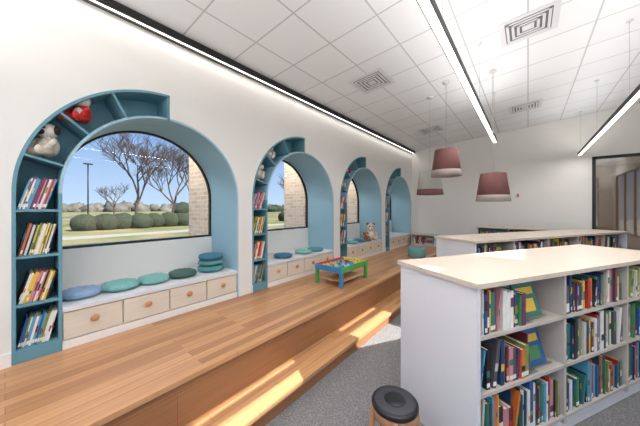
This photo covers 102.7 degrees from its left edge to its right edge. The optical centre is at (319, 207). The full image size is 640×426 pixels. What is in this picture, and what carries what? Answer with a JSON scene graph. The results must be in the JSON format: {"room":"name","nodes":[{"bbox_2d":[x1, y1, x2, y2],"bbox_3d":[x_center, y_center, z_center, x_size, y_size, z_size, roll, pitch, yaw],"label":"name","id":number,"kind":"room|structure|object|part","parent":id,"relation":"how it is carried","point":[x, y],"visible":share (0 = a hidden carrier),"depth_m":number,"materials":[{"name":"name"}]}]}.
{"room":"children's library","nodes":[
{"label":"children's library","id":0,"kind":"room"},
{"bbox_2d":[0,0,411,354],"bbox_3d":[-0.452,-0.100,4.201,0.001,3.560,11.150,0,0,39],"label":"wall","id":1,"kind":"structure","parent":0,"point":[54,54],"depth_m":2.60,"materials":[{"name":"paint"}]},
{"bbox_2d":[0,248,385,369],"bbox_3d":[-1.094,1.130,3.399,0.015,0.100,9.095,0,0,39],"label":"baseboard","id":2,"kind":"structure","parent":1,"relation":"attached to","point":[5,360],"depth_m":1.90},
{"bbox_2d":[63,157,356,245],"bbox_3d":[-1.294,-0.320,4.885,0.690,4.400,11.150,0,0,39],"label":"brick wall","id":3,"kind":"structure","parent":0,"point":[294,194],"depth_m":5.57,"materials":[{"name":"beige brick"}]},
{"bbox_2d":[62,130,391,289],"bbox_3d":[-0.987,-0.320,4.636,0.080,4.000,11.150,0,0,39],"label":"wall","id":4,"kind":"structure","parent":0,"point":[98,264],"depth_m":3.14,"materials":[{"name":"paint"}]},
{"bbox_2d":[11,89,237,365],"bbox_3d":[-1.951,-0.015,2.869,0.654,2.390,1.932,0,0,39],"label":"bookshelf","id":5,"kind":"object","parent":4,"relation":"attached to","point":[37,181],"visible":0.98,"depth_m":2.20,"materials":[{"name":"teal paint"}]},
{"bbox_2d":[16,176,57,348],"bbox_3d":[-2.327,0.414,2.106,0.228,1.330,0.220,0,0,39],"label":"books","id":6,"kind":"object","parent":5,"relation":"on","point":[36,240],"depth_m":2.04,"materials":[{"name":"multicoloured paper"}]},
{"bbox_2d":[25,124,60,156],"bbox_3d":[-2.268,-0.564,2.092,0.216,0.276,0.224,0,0,1],"label":"stuffed animal","id":7,"kind":"object","parent":5,"relation":"on","point":[47,145],"visible":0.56,"depth_m":2.08},
{"bbox_2d":[57,99,91,123],"bbox_3d":[-2.129,-0.916,2.250,0.207,0.323,0.214,0,0,1],"label":"stuffed animal","id":8,"kind":"object","parent":5,"relation":"on","point":[82,114],"visible":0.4,"depth_m":2.24},
{"bbox_2d":[62,131,211,249],"bbox_3d":[-2.151,-0.260,3.192,0.055,1.360,1.640,0,0,39],"label":"window","id":9,"kind":"structure","parent":4,"relation":"in","point":[116,132],"depth_m":3.26,"materials":[{"name":"black metal"}]},
{"bbox_2d":[268,160,307,230],"bbox_3d":[-0.792,-0.260,4.864,0.055,1.360,1.640,0,0,39],"label":"window","id":10,"kind":"structure","parent":4,"relation":"in","point":[288,163],"depth_m":5.36,"materials":[{"name":"black metal"}]},
{"bbox_2d":[252,137,333,291],"bbox_3d":[-0.592,-0.015,4.541,0.654,2.390,1.932,0,0,39],"label":"bookshelf","id":11,"kind":"object","parent":4,"relation":"attached to","point":[317,181],"visible":0.81,"depth_m":4.54,"materials":[{"name":"teal paint"}]},
{"bbox_2d":[254,192,264,283],"bbox_3d":[-0.966,0.422,3.778,0.227,1.314,0.222,0,0,39],"label":"books","id":12,"kind":"object","parent":11,"relation":"on","point":[259,197],"depth_m":3.73,"materials":[{"name":"multicoloured paper"}]},
{"bbox_2d":[256,165,264,178],"bbox_3d":[-0.908,-0.546,3.778,0.188,0.240,0.195,0,0,-11],"label":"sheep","id":13,"kind":"object","parent":11,"relation":"on","point":[261,173],"visible":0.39,"depth_m":3.77},
{"bbox_2d":[268,148,274,158],"bbox_3d":[-0.777,-0.876,3.942,0.179,0.244,0.185,0,0,-11],"label":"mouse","id":14,"kind":"object","parent":11,"relation":"on","point":[271,154],"visible":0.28,"depth_m":3.93,"materials":[{"name":"grey fabric"}]},
{"bbox_2d":[347,178,359,223],"bbox_3d":[0.567,-0.260,6.536,0.055,1.360,1.640,0,0,39],"label":"window","id":15,"kind":"structure","parent":4,"relation":"in","point":[352,178],"depth_m":7.14,"materials":[{"name":"black metal"}]},
{"bbox_2d":[340,157,381,256],"bbox_3d":[0.768,-0.015,6.213,0.654,2.390,1.932,0,0,39],"label":"bookshelf","id":16,"kind":"object","parent":4,"relation":"attached to","point":[366,181],"visible":0.6,"depth_m":6.74,"materials":[{"name":"teal paint"}]},
{"bbox_2d":[341,197,345,242],"bbox_3d":[0.392,0.249,5.450,0.227,0.980,0.220,0,0,39],"label":"books","id":17,"kind":"object","parent":16,"relation":"on","point":[343,199],"depth_m":5.42,"materials":[{"name":"multicoloured paper"}]},
{"bbox_2d":[385,168,410,250],"bbox_3d":[2.127,-0.015,7.886,0.654,2.390,1.932,0,0,39],"label":"bookshelf","id":18,"kind":"object","parent":4,"relation":"attached to","point":[397,186],"visible":0.56,"depth_m":8.46,"materials":[{"name":"teal paint"}]},
{"bbox_2d":[386,199,387,234],"bbox_3d":[1.750,0.244,7.122,0.230,0.991,0.217,0,0,39],"label":"books","id":19,"kind":"object","parent":18,"relation":"on","point":[386,199],"depth_m":7.10,"materials":[{"name":"multicoloured paper"}]},
{"bbox_2d":[185,289,400,425],"bbox_3d":[0.547,1.605,3.389,0.325,0.150,11.150,0,0,39],"label":"step","id":20,"kind":"structure","parent":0,"point":[265,398],"depth_m":2.37,"materials":[{"name":"brown wood"}]},
{"bbox_2d":[114,0,639,150],"bbox_3d":[2.024,-2.116,2.189,6.420,0.494,11.150,0,0,39],"label":"ceiling","id":21,"kind":"structure","parent":0,"point":[312,48],"depth_m":3.37,"materials":[{"name":"tile"}]},
{"bbox_2d":[83,0,414,153],"bbox_3d":[-0.403,-1.827,4.154,0.095,0.075,11.140,0,0,39],"label":"light","id":22,"kind":"object","parent":21,"relation":"attached to","point":[113,7],"visible":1,"depth_m":3.06,"materials":[{"name":"black metal"}]},
{"bbox_2d":[348,68,394,93],"bbox_3d":[0.808,-1.951,3.974,0.539,0.048,0.540,0,0,39],"label":"ceiling vent","id":23,"kind":"object","parent":21,"relation":"attached to","point":[376,79],"depth_m":3.94,"materials":[{"name":"white metal"}]},
{"bbox_2d":[417,96,443,194],"bbox_3d":[1.977,-1.115,4.605,0.450,1.750,0.450,0,0,39],"label":"pendant lamp","id":24,"kind":"object","parent":21,"relation":"hanging from","point":[427,185],"visible":0.95,"depth_m":4.45,"materials":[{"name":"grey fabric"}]},
{"bbox_3d":[1.977,-0.450,4.605,0.450,0.420,0.450,0,0,39],"label":"lamp shade","id":25,"kind":"part","parent":24,"relation":"part of","materials":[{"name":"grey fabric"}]},
{"bbox_2d":[416,124,444,134],"bbox_3d":[2.783,-1.950,6.418,0.539,0.048,0.540,0,0,39],"label":"ceiling vent","id":26,"kind":"object","parent":21,"relation":"attached to","point":[436,128],"depth_m":6.38,"materials":[{"name":"white metal"}]},
{"bbox_2d":[431,81,461,177],"bbox_3d":[2.021,-1.264,4.104,0.450,1.508,0.450,0,0,39],"label":"pendant lamp","id":27,"kind":"object","parent":21,"relation":"hanging from","point":[446,161],"visible":1,"depth_m":3.95,"materials":[{"name":"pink fabric"}]},
{"bbox_3d":[2.021,-0.720,4.104,0.450,0.420,0.450,0,0,39],"label":"lamp shade","id":28,"kind":"part","parent":27,"relation":"part of","materials":[{"name":"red fabric"}]},
{"bbox_2d":[416,0,496,142],"bbox_3d":[0.928,-1.631,1.887,0.064,0.863,7.300,0,0,39],"label":"linear pendant light","id":29,"kind":"object","parent":21,"relation":"hanging from","point":[429,8],"visible":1,"depth_m":2.02,"materials":[{"name":"black metal"}]},
{"bbox_2d":[475,69,510,201],"bbox_3d":[2.602,-1.082,3.852,0.450,1.964,0.450,0,0,39],"label":"pendant lamp","id":30,"kind":"object","parent":21,"relation":"hanging from","point":[492,186],"visible":1,"depth_m":3.70,"materials":[{"name":"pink fabric"}]},
{"bbox_3d":[2.602,-0.310,3.852,0.450,0.420,0.450,0,0,39],"label":"lamp shade","id":31,"kind":"part","parent":30,"relation":"part of","materials":[{"name":"red fabric"}]},
{"bbox_3d":[2.602,-1.152,3.852,0.100,1.824,0.100,0,0,39],"label":"cord and bulb","id":32,"kind":"part","parent":30,"relation":"part of","materials":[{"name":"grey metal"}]},
{"bbox_2d":[508,98,542,114],"bbox_3d":[4.257,-2.092,5.316,0.539,0.048,0.540,0,0,39],"label":"ceiling vent","id":33,"kind":"object","parent":21,"relation":"attached to","point":[534,104],"depth_m":5.28,"materials":[{"name":"white metal"}]},
{"bbox_2d":[498,0,561,48],"bbox_3d":[2.401,-2.096,2.955,0.539,0.048,0.540,0,0,39],"label":"ceiling vent","id":34,"kind":"object","parent":21,"relation":"attached to","point":[542,19],"depth_m":2.92,"materials":[{"name":"white metal"}]},
{"bbox_2d":[577,18,639,155],"bbox_3d":[3.513,-1.685,2.880,0.064,0.969,7.700,0,0,39],"label":"linear pendant light","id":35,"kind":"object","parent":21,"relation":"hanging from","point":[634,96],"visible":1,"depth_m":3.25,"materials":[{"name":"black metal"}]},
{"bbox_2d":[578,90,639,155],"bbox_3d":[3.513,-1.207,2.880,0.054,0.010,7.680,0,0,39],"label":"diffuser","id":36,"kind":"object","parent":35,"relation":"attached to","point":[635,96],"depth_m":3.44,"materials":[{"name":"white plastic"}]},
{"bbox_2d":[265,314,639,425],"bbox_3d":[2.575,1.730,1.741,5.000,0.100,11.150,0,0,39],"label":"floor","id":37,"kind":"structure","parent":0,"point":[342,397],"depth_m":2.31,"materials":[{"name":"grey carpet"}]},
{"bbox_2d":[0,244,435,425],"bbox_3d":[-0.006,1.430,3.838,1.150,0.500,11.150,0,0,39],"label":"platform","id":38,"kind":"object","parent":37,"relation":"on","point":[171,371],"visible":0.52,"depth_m":2.09,"materials":[{"name":"brown wood"}]},
{"bbox_2d":[62,266,237,349],"bbox_3d":[-1.860,1.005,2.955,0.683,0.350,1.638,0,0,39],"label":"window bench","id":39,"kind":"object","parent":38,"relation":"on","point":[103,314],"visible":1,"depth_m":2.55,"materials":[{"name":"white laminate"}]},
{"bbox_2d":[62,285,100,299],"bbox_3d":[-2.238,0.789,2.399,0.290,0.083,0.290,0,0,-9],"label":"floor cushion","id":40,"kind":"object","parent":39,"relation":"on","point":[79,292],"visible":0.97,"depth_m":2.33,"materials":[{"name":"blue fabric"}]},
{"bbox_2d":[101,278,139,291],"bbox_3d":[-2.049,0.789,2.632,0.319,0.083,0.319,0,0,36],"label":"floor cushion","id":41,"kind":"object","parent":39,"relation":"on","point":[117,285],"visible":0.97,"depth_m":2.55,"materials":[{"name":"teal fabric"}]},
{"bbox_2d":[138,273,169,284],"bbox_3d":[-1.860,0.789,2.865,0.300,0.083,0.300,0,0,-6],"label":"floor cushion","id":42,"kind":"object","parent":39,"relation":"on","point":[152,278],"visible":0.98,"depth_m":2.78,"materials":[{"name":"teal fabric"}]},
{"bbox_2d":[168,268,196,277],"bbox_3d":[-1.664,0.789,3.105,0.300,0.083,0.300,0,0,-2],"label":"floor cushion","id":43,"kind":"object","parent":39,"relation":"on","point":[181,272],"visible":0.96,"depth_m":3.02,"materials":[{"name":"green fabric"}]},
{"bbox_2d":[197,264,223,271],"bbox_3d":[-1.454,0.791,3.411,0.329,0.078,0.329,0,0,2],"label":"floor cushion","id":44,"kind":"object","parent":39,"relation":"on","point":[200,268],"visible":0.71,"depth_m":3.29,"materials":[{"name":"teal fabric"}]},
{"bbox_2d":[198,258,222,265],"bbox_3d":[-1.459,0.716,3.421,0.309,0.078,0.309,0,0,-17],"label":"floor cushion","id":45,"kind":"object","parent":44,"relation":"on","point":[217,261],"visible":0.7,"depth_m":3.30,"materials":[{"name":"teal fabric"}]},
{"bbox_2d":[198,252,222,259],"bbox_3d":[-1.454,0.641,3.411,0.300,0.078,0.300,0,0,36],"label":"floor cushion","id":46,"kind":"object","parent":45,"relation":"on","point":[210,255],"visible":1,"depth_m":3.32,"materials":[{"name":"blue fabric"}]},
{"bbox_2d":[268,247,333,286],"bbox_3d":[-0.501,1.005,4.628,0.683,0.350,1.638,0,0,39],"label":"window bench","id":47,"kind":"object","parent":38,"relation":"on","point":[280,270],"visible":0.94,"depth_m":4.27,"materials":[{"name":"white laminate"}]},
{"bbox_2d":[273,252,291,257],"bbox_3d":[-0.623,0.796,4.308,0.309,0.068,0.309,0,0,31],"label":"floor cushion","id":48,"kind":"object","parent":47,"relation":"on","point":[282,254],"visible":1,"depth_m":4.21,"materials":[{"name":"blue fabric"}]},
{"bbox_2d":[295,249,311,253],"bbox_3d":[-0.307,0.796,4.696,0.309,0.068,0.309,0,0,-4],"label":"floor cushion","id":49,"kind":"object","parent":47,"relation":"on","point":[298,251],"visible":1,"depth_m":4.59,"materials":[{"name":"teal fabric"}]},
{"bbox_2d":[307,247,323,251],"bbox_3d":[-0.087,0.796,4.967,0.309,0.068,0.309,0,0,-15],"label":"floor cushion","id":50,"kind":"object","parent":47,"relation":"on","point":[314,249],"visible":0.94,"depth_m":4.86,"materials":[{"name":"teal fabric"}]},
{"bbox_2d":[315,257,367,288],"bbox_3d":[0.363,1.022,4.189,0.520,0.315,0.780,0,0,39],"label":"table","id":51,"kind":"object","parent":38,"relation":"on","point":[341,267],"visible":1,"depth_m":4.06,"materials":[{"name":"plastic"}]},
{"bbox_2d":[347,238,381,258],"bbox_3d":[0.858,1.005,6.300,0.683,0.350,1.638,0,0,39],"label":"window bench","id":52,"kind":"object","parent":38,"relation":"on","point":[361,250],"visible":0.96,"depth_m":6.04,"materials":[{"name":"white laminate"}]},
{"bbox_2d":[347,240,357,243],"bbox_3d":[0.733,0.796,5.976,0.309,0.068,0.309,0,0,0],"label":"floor cushion","id":53,"kind":"object","parent":52,"relation":"on","point":[348,241],"visible":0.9,"depth_m":5.86,"materials":[{"name":"teal fabric"}]},
{"bbox_2d":[363,232,371,241],"bbox_3d":[1.161,0.708,6.349,0.188,0.240,0.195,0,0,-22],"label":"plush dog","id":54,"kind":"object","parent":52,"relation":"on","point":[366,236],"visible":0.99,"depth_m":6.33},
{"bbox_2d":[366,222,377,239],"bbox_3d":[1.325,0.603,6.631,0.329,0.450,0.341,0,0,1],"label":"plush bear","id":55,"kind":"object","parent":52,"relation":"on","point":[372,234],"visible":0.74,"depth_m":6.62},
{"bbox_2d":[390,232,410,249],"bbox_3d":[2.217,1.005,7.972,0.683,0.350,1.638,0,0,39],"label":"window bench","id":56,"kind":"object","parent":38,"relation":"on","point":[397,240],"visible":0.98,"depth_m":7.75,"materials":[{"name":"white laminate"}]},
{"bbox_2d":[408,246,425,257],"bbox_3d":[2.344,1.065,6.213,0.410,0.230,0.410,0,0,39],"label":"round ottoman","id":57,"kind":"object","parent":38,"relation":"on","point":[414,252],"visible":1,"depth_m":6.06,"materials":[{"name":"fabric"}]},
{"bbox_2d":[410,233,438,246],"bbox_3d":[3.301,1.000,8.090,0.760,0.360,0.360,0,0,39],"label":"bookshelf","id":58,"kind":"object","parent":38,"relation":"on","point":[422,239],"visible":1,"depth_m":7.99,"materials":[{"name":"beige laminate"}]},
{"bbox_2d":[413,236,424,243],"bbox_3d":[3.132,1.003,8.117,0.353,0.233,0.125,0,0,39],"label":"books","id":59,"kind":"object","parent":58,"relation":"on","point":[416,239],"depth_m":8.07,"materials":[{"name":"multicoloured paper"}]},
{"bbox_2d":[369,385,420,425],"bbox_3d":[0.499,1.476,1.708,0.304,0.412,0.304,0,0,-32],"label":"wooden stool","id":60,"kind":"object","parent":37,"relation":"on","point":[391,405],"visible":1,"depth_m":1.66,"materials":[{"name":"brown wood"}]},
{"bbox_2d":[476,225,546,233],"bbox_3d":[4.616,1.070,6.235,1.340,1.220,0.640,0,0,39],"label":"bookcase","id":61,"kind":"object","parent":37,"relation":"on","point":[481,229],"visible":0.06,"depth_m":6.21,"materials":[{"name":"beige laminate"}]},
{"bbox_2d":[478,228,516,233],"bbox_3d":[4.616,1.025,6.235,1.230,1.028,0.577,0,0,39],"label":"books","id":62,"kind":"object","parent":61,"relation":"on","point":[480,230],"depth_m":6.31,"materials":[{"name":"multicoloured paper"}]},
{"bbox_2d":[397,244,639,425],"bbox_3d":[2.121,1.070,2.393,2.800,1.220,0.758,0,0,-21],"label":"bookcase","id":63,"kind":"object","parent":37,"relation":"on","point":[545,336],"visible":1,"depth_m":1.93,"materials":[{"name":"beige laminate"}]},
{"bbox_2d":[481,264,639,425],"bbox_3d":[2.121,1.025,2.393,2.690,1.028,0.696,0,0,-21],"label":"books","id":64,"kind":"object","parent":63,"relation":"on","point":[553,349],"depth_m":1.94,"materials":[{"name":"multicoloured paper"}]},
{"bbox_2d":[435,229,628,256],"bbox_3d":[3.987,1.070,4.620,4.240,1.220,0.720,0,0,-21],"label":"bookcase","id":65,"kind":"object","parent":37,"relation":"on","point":[448,245],"visible":0.19,"depth_m":4.15,"materials":[{"name":"beige laminate"}]},
{"bbox_2d":[476,235,618,252],"bbox_3d":[3.987,1.024,4.620,4.130,1.030,0.657,0,0,-21],"label":"books","id":66,"kind":"object","parent":65,"relation":"on","point":[612,241],"depth_m":4.20,"materials":[{"name":"multicoloured paper"}]},
{"bbox_2d":[412,103,639,235],"bbox_3d":[5.129,-0.470,6.946,8.000,4.300,0.150,0,0,39],"label":"wall","id":67,"kind":"structure","parent":0,"point":[541,163],"depth_m":6.62,"materials":[{"name":"paint"}]},
{"bbox_2d":[514,193,519,197],"bbox_3d":[5.199,-0.330,6.757,0.120,0.120,0.054,0,0,39],"label":"fire alarm strobe","id":68,"kind":"object","parent":67,"relation":"attached to","point":[516,195],"visible":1,"depth_m":6.75,"materials":[{"name":"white plastic"}]},
{"bbox_2d":[592,153,639,228],"bbox_3d":[6.973,0.250,5.376,1.750,2.860,0.160,0,0,39],"label":"door frame","id":69,"kind":"structure","parent":67,"relation":"in","point":[594,159],"depth_m":5.88,"materials":[{"name":"black metal"}]},
{"bbox_2d":[596,163,639,249],"bbox_3d":[8.401,0.130,6.419,4.050,3.100,3.140,0,0,39],"label":"wall","id":70,"kind":"structure","parent":0,"point":[617,186],"depth_m":7.75,"materials":[{"name":"beige paint"}]},
{"bbox_2d":[596,156,639,165],"bbox_3d":[8.401,-1.370,6.419,4.050,0.100,3.140,0,0,39],"label":"ceiling","id":71,"kind":"structure","parent":0,"point":[625,160],"depth_m":7.27,"materials":[{"name":"tile"}]},
{"label":"outside","id":72,"kind":"structure","parent":0,"visible":0},
{"bbox_2d":[62,211,283,245],"bbox_3d":[-13.341,1.390,113.928,155.590,0.020,280.000,0,0,39],"label":"lawn","id":73,"kind":"structure","parent":72,"point":[67,231],"depth_m":15.03,"materials":[{"name":"green plant"}]},
{"bbox_2d":[83,163,92,213],"bbox_3d":[-20.380,-1.270,22.490,0.300,5.300,0.600,0,0,39],"label":"street lamp","id":74,"kind":"object","parent":73,"relation":"on","point":[87,164],"visible":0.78,"depth_m":22.45,"materials":[{"name":"black metal"}]},
{"bbox_2d":[96,182,128,214],"bbox_3d":[-27.819,-1.127,34.021,3.028,5.028,5.381,0,0,5],"label":"bare tree","id":75,"kind":"object","parent":73,"relation":"on","point":[105,188],"visible":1,"depth_m":33.90,"materials":[{"name":"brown plant"}]},
{"bbox_2d":[89,133,180,213],"bbox_3d":[-13.571,-2.350,19.541,6.566,7.492,4.823,0,0,-21],"label":"bare tree","id":76,"kind":"object","parent":73,"relation":"on","point":[129,147],"visible":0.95,"depth_m":18.95,"materials":[{"name":"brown plant"}]},
{"bbox_2d":[133,145,188,212],"bbox_3d":[-13.917,-2.264,24.487,6.643,7.333,4.226,0,0,-31],"label":"bare tree","id":77,"kind":"object","parent":73,"relation":"on","point":[180,157],"visible":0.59,"depth_m":23.96,"materials":[{"name":"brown plant"}]},
{"bbox_2d":[62,223,283,239],"bbox_3d":[12.810,1.364,41.133,1.200,0.029,160.000,0,0,39],"label":"walkway","id":78,"kind":"structure","parent":73,"relation":"on","point":[187,230],"depth_m":13.04,"materials":[{"name":"concrete"}]},
{"bbox_2d":[62,200,283,211],"bbox_3d":[-28.011,1.030,156.265,17.660,8.612,272.214,0,0,39],"label":"treeline","id":79,"kind":"object","parent":73,"relation":"on","point":[124,206],"visible":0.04,"depth_m":91.45,"materials":[{"name":"green plant"}]},
{"bbox_2d":[69,211,283,230],"bbox_3d":[-2.563,0.960,29.037,2.634,1.505,37.058,0,0,41],"label":"hedge","id":80,"kind":"object","parent":73,"relation":"on","point":[82,222],"visible":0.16,"depth_m":16.95,"materials":[{"name":"green plant"}]},
{"bbox_2d":[178,166,188,189],"bbox_3d":[-14.995,-1.925,30.346,3.423,6.638,4.221,0,0,9],"label":"bare tree","id":81,"kind":"object","parent":73,"relation":"on","point":[182,166],"visible":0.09,"depth_m":29.36,"materials":[{"name":"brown plant"}]},
{"bbox_2d":[174,202,283,212],"bbox_3d":[-22.347,0.403,83.345,5.505,4.373,47.732,0,0,39],"label":"evergreen shrubs","id":82,"kind":"object","parent":73,"relation":"on","point":[182,207],"visible":0.41,"depth_m":66.05,"materials":[{"name":"green plant"}]}
]}

